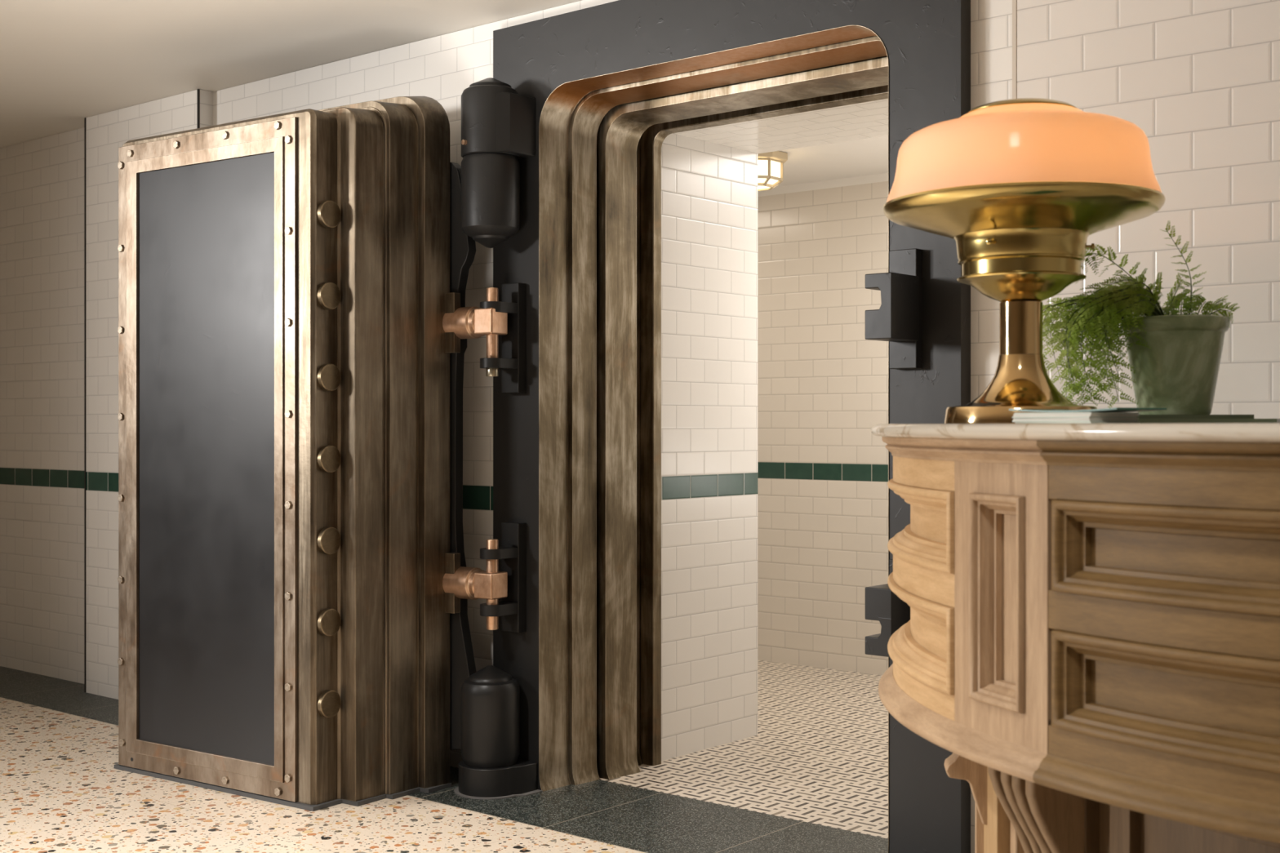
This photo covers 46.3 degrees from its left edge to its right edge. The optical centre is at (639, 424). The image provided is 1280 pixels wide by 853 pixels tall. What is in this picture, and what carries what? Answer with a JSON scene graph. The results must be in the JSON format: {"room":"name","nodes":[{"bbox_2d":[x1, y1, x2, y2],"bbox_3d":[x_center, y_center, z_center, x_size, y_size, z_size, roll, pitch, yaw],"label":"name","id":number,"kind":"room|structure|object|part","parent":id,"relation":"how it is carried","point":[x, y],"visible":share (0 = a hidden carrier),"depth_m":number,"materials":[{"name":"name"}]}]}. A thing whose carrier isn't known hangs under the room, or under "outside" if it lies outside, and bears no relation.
{"room":"bank vault lobby","nodes":[
{"label":"bank vault lobby","id":0,"kind":"room"},
{"bbox_2d":[0,127,84,684],"bbox_3d":[-3.715,-0.081,7.751,4.320,2.350,0.425,0,0,40],"label":"wall","id":1,"kind":"structure","parent":0,"point":[42,180],"depth_m":6.55,"materials":[{"name":"tile"}]},
{"bbox_2d":[85,89,196,699],"bbox_3d":[-1.939,-0.081,5.880,0.803,2.350,0.060,0,0,40],"label":"wall","id":2,"kind":"structure","parent":0,"point":[106,132],"depth_m":6.02,"materials":[{"name":"tile"}]},
{"bbox_2d":[84,117,85,692],"bbox_3d":[-2.237,-0.081,6.156,0.008,2.350,0.102,0,0,40],"label":"trim","id":3,"kind":"structure","parent":2,"relation":"attached to","point":[84,117],"depth_m":6.12,"materials":[{"name":"grey metal"}]},
{"bbox_2d":[196,88,199,128],"bbox_3d":[-1.653,-0.081,5.598,0.008,2.350,0.006,0,0,40],"label":"trim","id":4,"kind":"structure","parent":2,"relation":"attached to","point":[197,90],"depth_m":5.60,"materials":[{"name":"grey metal"}]},
{"bbox_2d":[200,89,213,128],"bbox_3d":[-1.632,-0.081,5.622,0.004,2.350,0.058,0,0,40],"label":"wall","id":5,"kind":"structure","parent":0,"point":[206,96],"depth_m":5.62,"materials":[{"name":"tile"}]},
{"bbox_2d":[0,0,582,147],"bbox_3d":[-3.157,-1.306,1.686,13.000,0.099,8.500,0,0,40],"label":"ceiling","id":6,"kind":"structure","parent":0,"point":[63,63],"depth_m":4.88,"materials":[{"name":"beige paint"}]},
{"bbox_2d":[0,666,888,852],"bbox_3d":[-3.176,1.144,1.665,13.000,0.100,8.443,0,0,40],"label":"floor","id":7,"kind":"structure","parent":0,"point":[62,791],"depth_m":4.18,"materials":[{"name":"beige stone"}]},
{"bbox_2d":[871,422,1279,852],"bbox_3d":[1.212,0.546,2.131,2.361,1.096,1.180,0,0,40],"label":"sideboard","id":8,"kind":"object","parent":7,"relation":"on","point":[1091,637],"depth_m":2.03,"materials":[{"name":"beige wood"}]},
{"bbox_3d":[0.590,0.477,2.813,0.275,0.040,1.056,0,0,13],"label":"moulding","id":9,"kind":"part","parent":8,"relation":"part of","materials":[{"name":"brown wood"}]},
{"bbox_3d":[0.593,0.039,2.813,0.268,0.035,1.050,0,0,13],"label":"cornice moulding","id":10,"kind":"part","parent":8,"relation":"part of","materials":[{"name":"brown wood"}]},
{"bbox_3d":[0.500,0.350,2.710,0.100,0.134,0.802,0,0,7],"label":"panel moulding","id":11,"kind":"part","parent":8,"relation":"part of","materials":[{"name":"brown wood"}]},
{"bbox_3d":[0.500,0.167,2.710,0.100,0.126,0.802,0,0,7],"label":"panel moulding","id":12,"kind":"part","parent":8,"relation":"part of","materials":[{"name":"brown wood"}]},
{"bbox_3d":[0.519,0.079,2.708,0.118,0.050,0.797,0,0,7],"label":"rail","id":13,"kind":"part","parent":8,"relation":"part of","materials":[{"name":"brown wood"}]},
{"bbox_3d":[0.519,0.257,2.708,0.118,0.054,0.797,0,0,7],"label":"rail","id":14,"kind":"part","parent":8,"relation":"part of","materials":[{"name":"brown wood"}]},
{"bbox_3d":[0.519,0.439,2.708,0.118,0.043,0.797,0,0,7],"label":"rail","id":15,"kind":"part","parent":8,"relation":"part of","materials":[{"name":"brown wood"}]},
{"bbox_3d":[0.527,0.167,2.707,0.070,0.126,0.776,0,0,7],"label":"sunk panel","id":16,"kind":"part","parent":8,"relation":"part of","materials":[{"name":"brown wood"}]},
{"bbox_3d":[0.527,0.350,2.707,0.070,0.134,0.776,0,0,7],"label":"sunk panel","id":17,"kind":"part","parent":8,"relation":"part of","materials":[{"name":"brown wood"}]},
{"bbox_3d":[0.688,0.735,2.773,0.130,0.478,0.060,0,0,12],"label":"corner post","id":18,"kind":"part","parent":8,"relation":"part of","materials":[{"name":"brown wood"}]},
{"bbox_3d":[0.577,0.477,2.213,0.172,0.040,0.245,0,0,-20],"label":"moulding","id":19,"kind":"part","parent":8,"relation":"part of","materials":[{"name":"brown wood"}]},
{"bbox_3d":[0.580,0.039,2.215,0.166,0.035,0.244,0,0,-20],"label":"cornice moulding","id":20,"kind":"part","parent":8,"relation":"part of","materials":[{"name":"brown wood"}]},
{"bbox_3d":[0.533,0.256,2.192,0.042,0.308,0.132,0,0,-20],"label":"panel moulding","id":21,"kind":"part","parent":8,"relation":"part of","materials":[{"name":"brown wood"}]},
{"bbox_3d":[0.554,0.256,2.200,0.002,0.308,0.129,0,0,-20],"label":"sunk panel","id":22,"kind":"part","parent":8,"relation":"part of","materials":[{"name":"brown wood"}]},
{"bbox_2d":[883,97,1165,423],"bbox_3d":[0.658,-0.279,2.586,0.471,0.553,0.471,0,0,40],"label":"table lamp","id":23,"kind":"object","parent":8,"relation":"on","point":[1020,187],"visible":0.99,"depth_m":2.46,"materials":[{"name":"gold metal"}]},
{"bbox_3d":[0.658,-0.166,2.586,0.073,0.090,0.073,0,0,40],"label":"lamp stem","id":24,"kind":"part","parent":23,"relation":"part of","materials":[{"name":"gold metal"}]},
{"bbox_3d":[0.658,-0.459,2.586,0.463,0.155,0.463,0,0,40],"label":"lamp shade","id":25,"kind":"part","parent":23,"relation":"part of","materials":[{"name":"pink glass"}]},
{"bbox_3d":[0.658,-0.297,2.586,0.471,0.173,0.471,0,0,40],"label":"lamp shade","id":26,"kind":"part","parent":23,"relation":"part of","materials":[{"name":"gold metal"}]},
{"bbox_2d":[1014,422,1140,423],"bbox_3d":[0.669,-0.003,2.292,0.108,0.002,0.150,0,0,-32],"label":"leaflet","id":27,"kind":"object","parent":8,"relation":"on","point":[1015,422],"visible":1,"depth_m":2.24,"materials":[{"name":"white paper"}]},
{"bbox_2d":[1012,420,1137,422],"bbox_3d":[0.665,-0.005,2.294,0.108,0.002,0.150,0,0,-34],"label":"leaflet","id":28,"kind":"object","parent":27,"relation":"on","point":[1012,420],"visible":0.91,"depth_m":2.25,"materials":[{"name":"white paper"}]},
{"bbox_2d":[1013,419,1137,420],"bbox_3d":[0.666,-0.007,2.295,0.108,0.002,0.150,0,0,-33],"label":"leaflet","id":29,"kind":"object","parent":28,"relation":"on","point":[1013,420],"visible":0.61,"depth_m":2.25,"materials":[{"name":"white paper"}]},
{"bbox_2d":[1013,417,1138,419],"bbox_3d":[0.667,-0.009,2.294,0.108,0.002,0.150,0,0,-32],"label":"leaflet","id":30,"kind":"object","parent":29,"relation":"on","point":[1014,418],"visible":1,"depth_m":2.24,"materials":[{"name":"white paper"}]},
{"bbox_2d":[1012,416,1137,417],"bbox_3d":[0.665,-0.011,2.294,0.108,0.002,0.150,0,0,-33],"label":"leaflet","id":31,"kind":"object","parent":30,"relation":"on","point":[1033,416],"visible":0.83,"depth_m":2.24,"materials":[{"name":"white paper"}]},
{"bbox_2d":[1013,414,1138,417],"bbox_3d":[0.667,-0.014,2.293,0.108,0.002,0.150,0,0,-33],"label":"leaflet","id":32,"kind":"object","parent":31,"relation":"on","point":[1077,415],"visible":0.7,"depth_m":2.24,"materials":[{"name":"white paper"}]},
{"bbox_2d":[1013,413,1138,415],"bbox_3d":[0.667,-0.016,2.293,0.108,0.002,0.150,0,0,-34],"label":"leaflet","id":33,"kind":"object","parent":32,"relation":"on","point":[1013,414],"visible":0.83,"depth_m":2.25,"materials":[{"name":"white paper"}]},
{"bbox_2d":[1013,412,1139,413],"bbox_3d":[0.668,-0.018,2.292,0.108,0.002,0.150,0,0,-33],"label":"leaflet","id":34,"kind":"object","parent":33,"relation":"on","point":[1042,412],"visible":0.81,"depth_m":2.24,"materials":[{"name":"white paper"}]},
{"bbox_2d":[1008,407,1166,412],"bbox_3d":[0.684,-0.022,2.295,0.120,0.006,0.200,0,0,-36],"label":"leaflet","id":35,"kind":"object","parent":34,"relation":"on","point":[1115,409],"visible":0.9,"depth_m":2.24,"materials":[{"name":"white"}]},
{"bbox_3d":[0.921,0.477,1.787,0.943,0.040,0.252,0,0,40],"label":"moulding","id":36,"kind":"part","parent":8,"relation":"part of","materials":[{"name":"brown wood"}]},
{"bbox_3d":[0.923,0.039,1.790,0.938,0.034,0.245,0,0,40],"label":"cornice moulding","id":37,"kind":"part","parent":8,"relation":"part of","materials":[{"name":"brown wood"}]},
{"bbox_3d":[0.903,0.079,1.766,0.920,0.050,0.142,0,0,40],"label":"rail","id":38,"kind":"part","parent":8,"relation":"part of","materials":[{"name":"brown wood"}]},
{"bbox_3d":[0.903,0.257,1.766,0.920,0.054,0.142,0,0,40],"label":"rail","id":39,"kind":"part","parent":8,"relation":"part of","materials":[{"name":"brown wood"}]},
{"bbox_3d":[0.903,0.439,1.766,0.920,0.042,0.142,0,0,40],"label":"rail","id":40,"kind":"part","parent":8,"relation":"part of","materials":[{"name":"brown wood"}]},
{"bbox_3d":[0.888,0.350,1.748,0.899,0.134,0.117,0,0,40],"label":"panel moulding","id":41,"kind":"part","parent":8,"relation":"part of","materials":[{"name":"brown wood"}]},
{"bbox_3d":[0.888,0.167,1.748,0.899,0.126,0.117,0,0,40],"label":"panel moulding","id":42,"kind":"part","parent":8,"relation":"part of","materials":[{"name":"brown wood"}]},
{"bbox_3d":[0.906,0.167,1.770,0.869,0.126,0.089,0,0,40],"label":"sunk panel","id":43,"kind":"part","parent":8,"relation":"part of","materials":[{"name":"brown wood"}]},
{"bbox_3d":[0.906,0.350,1.770,0.869,0.134,0.089,0,0,40],"label":"sunk panel","id":44,"kind":"part","parent":8,"relation":"part of","materials":[{"name":"brown wood"}]},
{"bbox_2d":[1137,418,1279,423],"bbox_3d":[0.991,-0.006,2.645,0.260,0.008,0.240,0,0,26],"label":"folder","id":45,"kind":"object","parent":8,"relation":"on","point":[1141,420],"visible":0.7,"depth_m":2.53,"materials":[{"name":"green"}]},
{"bbox_2d":[1137,414,1253,418],"bbox_3d":[0.978,-0.014,2.683,0.210,0.007,0.190,0,0,16],"label":"folder","id":46,"kind":"object","parent":45,"relation":"on","point":[1140,416],"visible":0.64,"depth_m":2.59,"materials":[{"name":"green"}]},
{"bbox_2d":[1042,220,1239,414],"bbox_3d":[0.876,-0.194,2.703,0.392,0.353,0.189,0,0,-8],"label":"potted fern","id":47,"kind":"object","parent":46,"relation":"on","point":[1174,359],"visible":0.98,"depth_m":2.65,"materials":[{"name":"green plant"}]},
{"bbox_3d":[0.830,-0.197,2.691,0.158,0.057,0.160,0,0,40],"label":"frond stem","id":48,"kind":"part","parent":47,"relation":"part of","materials":[{"name":"green plant"}]},
{"bbox_3d":[0.824,-0.158,2.676,0.159,0.139,0.176,0,0,40],"label":"frond stem","id":49,"kind":"part","parent":47,"relation":"part of","materials":[{"name":"green plant"}]},
{"bbox_3d":[0.819,-0.177,2.676,0.167,0.098,0.183,0,0,40],"label":"frond stem","id":50,"kind":"part","parent":47,"relation":"part of","materials":[{"name":"green plant"}]},
{"bbox_3d":[0.866,-0.241,2.695,0.196,0.133,0.004,0,0,-12],"label":"frond stem","id":51,"kind":"part","parent":47,"relation":"part of","materials":[{"name":"green plant"}]},
{"bbox_3d":[0.852,-0.138,2.677,0.131,0.152,0.153,0,0,40],"label":"frond stem","id":52,"kind":"part","parent":47,"relation":"part of","materials":[{"name":"green plant"}]},
{"bbox_3d":[0.853,-0.154,2.669,0.126,0.184,0.158,0,0,40],"label":"frond stem","id":53,"kind":"part","parent":47,"relation":"part of","materials":[{"name":"green plant"}]},
{"bbox_3d":[0.853,-0.147,2.660,0.120,0.170,0.164,0,0,40],"label":"frond stem","id":54,"kind":"part","parent":47,"relation":"part of","materials":[{"name":"green plant"}]},
{"bbox_3d":[0.863,-0.143,2.684,0.118,0.202,0.135,0,0,40],"label":"frond stem","id":55,"kind":"part","parent":47,"relation":"part of","materials":[{"name":"green plant"}]},
{"bbox_3d":[0.871,-0.217,2.671,0.094,0.084,0.171,0,0,40],"label":"frond stem","id":56,"kind":"part","parent":47,"relation":"part of","materials":[{"name":"green plant"}]},
{"bbox_3d":[0.864,-0.136,2.660,0.104,0.189,0.150,0,0,40],"label":"frond stem","id":57,"kind":"part","parent":47,"relation":"part of","materials":[{"name":"green plant"}]},
{"bbox_3d":[0.874,-0.155,2.668,0.092,0.146,0.131,0,0,40],"label":"frond stem","id":58,"kind":"part","parent":47,"relation":"part of","materials":[{"name":"green plant"}]},
{"bbox_3d":[0.889,-0.140,2.683,0.078,0.156,0.102,0,0,40],"label":"frond stem","id":59,"kind":"part","parent":47,"relation":"part of","materials":[{"name":"green plant"}]},
{"bbox_3d":[0.886,-0.177,2.671,0.076,0.071,0.113,0,0,40],"label":"frond stem","id":60,"kind":"part","parent":47,"relation":"part of","materials":[{"name":"green plant"}]},
{"bbox_3d":[0.893,-0.146,2.693,0.077,0.209,0.091,0,0,40],"label":"frond stem","id":61,"kind":"part","parent":47,"relation":"part of","materials":[{"name":"green plant"}]},
{"bbox_3d":[0.885,-0.198,2.669,0.076,0.112,0.116,0,0,40],"label":"frond stem","id":62,"kind":"part","parent":47,"relation":"part of","materials":[{"name":"green plant"}]},
{"bbox_3d":[0.885,-0.152,2.657,0.069,0.140,0.124,0,0,40],"label":"frond stem","id":63,"kind":"part","parent":47,"relation":"part of","materials":[{"name":"green plant"}]},
{"bbox_3d":[0.977,-0.264,2.710,0.033,0.178,0.040,0,0,40],"label":"frond stem","id":64,"kind":"part","parent":47,"relation":"part of","materials":[{"name":"green plant"}]},
{"bbox_3d":[0.844,0.535,2.099,0.047,0.078,0.411,0,0,-33],"label":"pedestal panel rail","id":65,"kind":"part","parent":8,"relation":"part of","materials":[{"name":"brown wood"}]},
{"bbox_2d":[213,0,1012,852],"bbox_3d":[1.237,-0.081,3.540,8.680,2.350,0.465,0,0,40],"label":"wall","id":66,"kind":"structure","parent":0,"point":[440,68],"depth_m":4.73,"materials":[{"name":"tile"}]},
{"bbox_2d":[114,96,519,811],"bbox_3d":[-1.051,0.044,4.661,1.377,2.100,0.562,0,0,35],"label":"door","id":67,"kind":"structure","parent":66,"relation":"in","point":[295,583],"depth_m":4.43,"materials":[{"name":"brown metal"}]},
{"bbox_3d":[-1.321,0.100,4.518,0.728,1.860,0.014,0,0,35],"label":"moulding","id":68,"kind":"part","parent":67,"relation":"part of","materials":[{"name":"metal"}]},
{"bbox_3d":[-1.313,0.099,4.518,0.641,1.779,0.004,0,0,35],"label":"door panel","id":69,"kind":"part","parent":67,"relation":"part of","materials":[{"name":"black metal"}]},
{"bbox_3d":[-1.319,0.099,4.520,0.820,1.962,0.009,0,0,35],"label":"panel frame","id":70,"kind":"part","parent":67,"relation":"part of","materials":[{"name":"metal"}]},
{"bbox_3d":[-0.577,0.476,4.515,0.068,0.180,0.029,0,0,35],"label":"lug plate","id":71,"kind":"part","parent":67,"relation":"part of","materials":[{"name":"brown metal"}]},
{"bbox_3d":[-0.577,-0.307,4.515,0.068,0.180,0.029,0,0,35],"label":"lug plate","id":72,"kind":"part","parent":67,"relation":"part of","materials":[{"name":"brown metal"}]},
{"bbox_2d":[453,0,970,852],"bbox_3d":[0.248,-0.059,4.210,1.618,2.305,0.712,0,0,40],"label":"frame","id":73,"kind":"object","parent":66,"relation":"attached to","point":[586,101],"visible":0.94,"depth_m":4.49,"materials":[{"name":"brown metal"}]},
{"bbox_3d":[-0.427,0.549,4.460,0.074,0.032,0.110,0,0,40],"label":"bracket arm","id":74,"kind":"part","parent":73,"relation":"part of","materials":[{"name":"black metal"}]},
{"bbox_3d":[-0.427,0.382,4.460,0.074,0.029,0.110,0,0,40],"label":"bracket arm","id":75,"kind":"part","parent":73,"relation":"part of","materials":[{"name":"black metal"}]},
{"bbox_3d":[-0.427,-0.183,4.460,0.074,0.029,0.110,0,0,40],"label":"bracket arm","id":76,"kind":"part","parent":73,"relation":"part of","materials":[{"name":"black metal"}]},
{"bbox_3d":[-0.427,-0.349,4.460,0.074,0.031,0.110,0,0,40],"label":"bracket arm","id":77,"kind":"part","parent":73,"relation":"part of","materials":[{"name":"black metal"}]},
{"bbox_3d":[-0.395,-0.890,4.457,0.101,0.175,0.140,0,0,40],"label":"hinge arm","id":78,"kind":"part","parent":73,"relation":"part of","materials":[{"name":"black metal"}]},
{"bbox_3d":[0.475,0.019,4.458,1.318,2.150,0.040,0,0,40],"label":"trim","id":79,"kind":"part","parent":73,"relation":"part of","materials":[{"name":"brown metal"}]},
{"bbox_2d":[661,133,757,760],"bbox_3d":[-0.878,-0.001,6.001,2.912,2.190,0.563,0,0,40],"label":"wall","id":80,"kind":"structure","parent":0,"point":[709,190],"depth_m":5.05,"materials":[{"name":"tile"}]},
{"bbox_2d":[599,660,888,838],"bbox_3d":[0.268,1.144,5.739,5.000,0.100,2.227,0,0,40],"label":"floor","id":81,"kind":"structure","parent":0,"point":[818,754],"depth_m":4.85,"materials":[{"name":"tile"}]},
{"bbox_2d":[672,98,888,153],"bbox_3d":[0.665,-1.026,4.697,1.128,0.140,0.563,0,0,40],"label":"ceiling","id":82,"kind":"structure","parent":0,"point":[869,119],"depth_m":4.85,"materials":[{"name":"tile"}]},
{"bbox_2d":[757,181,888,675],"bbox_3d":[1.028,0.017,6.639,5.000,2.155,0.130,0,0,40],"label":"wall","id":83,"kind":"structure","parent":0,"point":[823,386],"depth_m":6.74,"materials":[{"name":"tile"}]},
{"bbox_2d":[757,173,888,196],"bbox_3d":[1.028,-1.079,6.639,5.000,0.035,0.130,0,0,40],"label":"trim","id":84,"kind":"structure","parent":83,"relation":"attached to","point":[880,177],"depth_m":6.72,"materials":[{"name":"white paint"}]},
{"bbox_2d":[776,135,888,186],"bbox_3d":[0.366,-1.151,5.933,5.100,0.110,2.065,0,0,40],"label":"ceiling","id":85,"kind":"structure","parent":0,"point":[867,156],"depth_m":6.24,"materials":[{"name":"white paint"}]},
{"bbox_2d":[757,151,787,191],"bbox_3d":[0.463,-1.027,6.063,0.255,0.137,0.255,0,0,40],"label":"ceiling light","id":86,"kind":"object","parent":85,"relation":"attached to","point":[771,164],"visible":0.48,"depth_m":5.98,"materials":[{"name":"white glass"}]},
{"bbox_3d":[0.463,-1.012,6.063,0.205,0.093,0.205,0,0,40],"label":"lantern glass","id":87,"kind":"part","parent":86,"relation":"part of","materials":[{"name":"beige glass"}]},
{"bbox_2d":[1016,0,1279,418],"bbox_3d":[1.921,-0.081,2.481,2.668,2.350,0.270,0,0,40],"label":"wall","id":88,"kind":"structure","parent":0,"point":[1200,79],"depth_m":2.99,"materials":[{"name":"tile"}]},
{"bbox_2d":[1012,0,1016,98],"bbox_3d":[0.898,-0.081,3.345,0.010,2.350,0.272,0,0,40],"label":"trim","id":89,"kind":"structure","parent":88,"relation":"attached to","point":[1014,2],"depth_m":3.24,"materials":[{"name":"beige"}]},
{"bbox_2d":[1120,315,1230,414],"bbox_3d":[0.970,-0.105,2.716,0.189,0.175,0.189,0,0,40],"label":"pot","id":90,"kind":"object","parent":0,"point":[1175,359],"depth_m":2.65,"materials":[{"name":"green ceramic"}]}
]}

